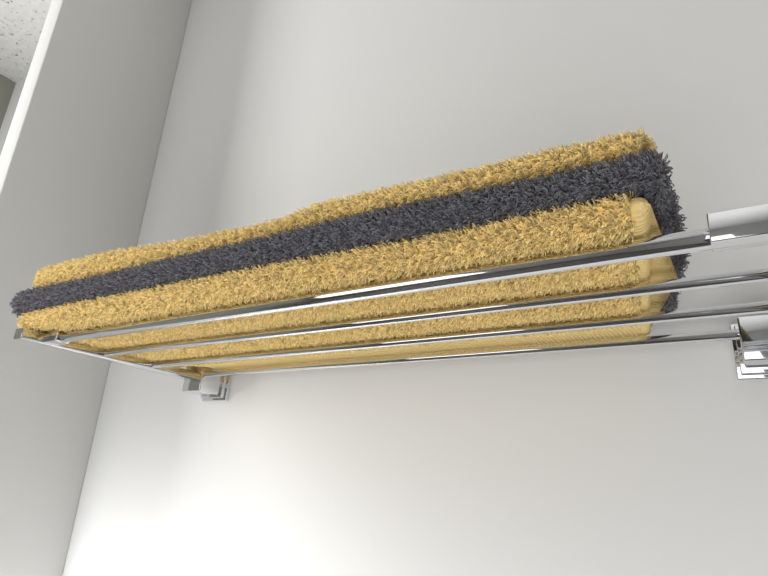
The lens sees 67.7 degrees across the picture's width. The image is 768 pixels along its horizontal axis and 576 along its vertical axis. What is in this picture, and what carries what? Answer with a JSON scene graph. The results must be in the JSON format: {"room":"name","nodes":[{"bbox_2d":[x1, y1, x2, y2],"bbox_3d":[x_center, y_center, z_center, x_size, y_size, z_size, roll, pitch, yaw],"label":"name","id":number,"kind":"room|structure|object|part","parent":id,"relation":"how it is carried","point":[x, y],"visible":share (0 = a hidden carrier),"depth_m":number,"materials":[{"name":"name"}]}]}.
{"room":"bathroom","nodes":[
{"label":"bathroom","id":0,"kind":"room"},
{"bbox_2d":[0,74,15,128],"bbox_3d":[-1.893,0.169,0.168,0.120,2.740,2.720,-9,-23,31],"label":"wall","id":1,"kind":"structure","parent":0,"point":[7,86],"depth_m":1.60,"materials":[{"name":"grey paint"}]},
{"bbox_2d":[0,0,51,82],"bbox_3d":[-0.439,-1.249,-0.162,3.290,0.120,2.840,-9,-23,31],"label":"ceiling","id":2,"kind":"structure","parent":0,"point":[22,22],"depth_m":1.44,"materials":[{"name":"white paint"}]},
{"bbox_2d":[0,0,191,575],"bbox_3d":[-0.554,0.459,0.736,0.045,2.500,0.227,-9,-23,31],"label":"wall","id":3,"kind":"structure","parent":0,"point":[78,156],"depth_m":0.91,"materials":[{"name":"paint"}]},
{"bbox_2d":[0,0,767,575],"bbox_3d":[0.200,0.412,0.469,3.290,2.740,0.120,-9,-23,31],"label":"wall","id":4,"kind":"structure","parent":0,"point":[641,460],"depth_m":0.64,"materials":[{"name":"white paint"}]},
{"bbox_2d":[13,203,767,401],"bbox_3d":[-0.029,0.050,0.523,0.683,0.047,0.265,-9,-23,31],"label":"towel rack","id":5,"kind":"object","parent":4,"relation":"attached to","point":[744,227],"visible":0.89,"depth_m":0.44,"materials":[{"name":"silver metal"}]},
{"bbox_3d":[-0.315,0.084,0.683,0.016,0.012,0.235,-9,-23,31],"label":"arm","id":6,"kind":"part","parent":5,"relation":"part of","materials":[{"name":"silver metal"}]},
{"bbox_3d":[-0.243,0.124,0.770,0.035,0.035,0.036,-9,-23,31],"label":"mount post","id":7,"kind":"part","parent":5,"relation":"part of","materials":[{"name":"silver metal"}]},
{"bbox_3d":[-0.229,0.132,0.790,0.047,0.047,0.005,-9,-23,31],"label":"mount plate","id":8,"kind":"part","parent":5,"relation":"part of","materials":[{"name":"silver metal"}]},
{"bbox_2d":[17,190,677,369],"bbox_3d":[-0.064,0.034,0.542,0.617,0.022,0.239,-9,-23,31],"label":"folded towel","id":9,"kind":"object","parent":5,"relation":"on","point":[609,221],"visible":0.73,"depth_m":0.43,"materials":[{"name":"yellow fabric"}]},
{"bbox_2d":[9,147,691,317],"bbox_3d":[-0.070,0.012,0.547,0.641,0.027,0.235,-9,-23,31],"label":"folded towel","id":10,"kind":"object","parent":9,"relation":"on","point":[645,175],"visible":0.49,"depth_m":0.37,"materials":[{"name":"grey fabric"}]},
{"bbox_2d":[32,127,666,287],"bbox_3d":[-0.060,-0.012,0.551,0.611,0.033,0.225,-9,-23,31],"label":"folded towel","id":11,"kind":"object","parent":10,"relation":"on","point":[546,163],"visible":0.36,"depth_m":0.39,"materials":[{"name":"yellow fabric"}]},
{"bbox_3d":[-0.083,0.013,0.444,0.644,0.012,0.012,-9,-23,31],"label":"rail","id":12,"kind":"part","parent":5,"relation":"part of","materials":[{"name":"silver metal"}]},
{"bbox_3d":[-0.048,0.034,0.496,0.644,0.008,0.008,-9,-23,31],"label":"rail","id":13,"kind":"part","parent":5,"relation":"part of","materials":[{"name":"silver metal"}]},
{"bbox_3d":[-0.014,0.054,0.547,0.644,0.008,0.008,-9,-23,31],"label":"rail","id":14,"kind":"part","parent":5,"relation":"part of","materials":[{"name":"silver metal"}]},
{"bbox_3d":[0.020,0.075,0.598,0.644,0.008,0.008,-9,-23,31],"label":"rail","id":15,"kind":"part","parent":5,"relation":"part of","materials":[{"name":"silver metal"}]},
{"bbox_2d":[707,203,767,251],"bbox_3d":[0.184,-0.031,0.281,0.043,0.016,0.015,-9,-23,31],"label":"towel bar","id":16,"kind":"object","parent":5,"relation":"attached to","point":[744,227],"depth_m":0.28,"materials":[{"name":"silver metal"}]},
{"bbox_3d":[0.309,0.050,0.462,0.047,0.047,0.005,-9,-23,31],"label":"mount plate","id":17,"kind":"part","parent":5,"relation":"part of","materials":[{"name":"silver metal"}]},
{"bbox_3d":[0.296,0.042,0.442,0.035,0.035,0.036,-9,-23,31],"label":"mount post","id":18,"kind":"part","parent":5,"relation":"part of","materials":[{"name":"silver metal"}]}
]}

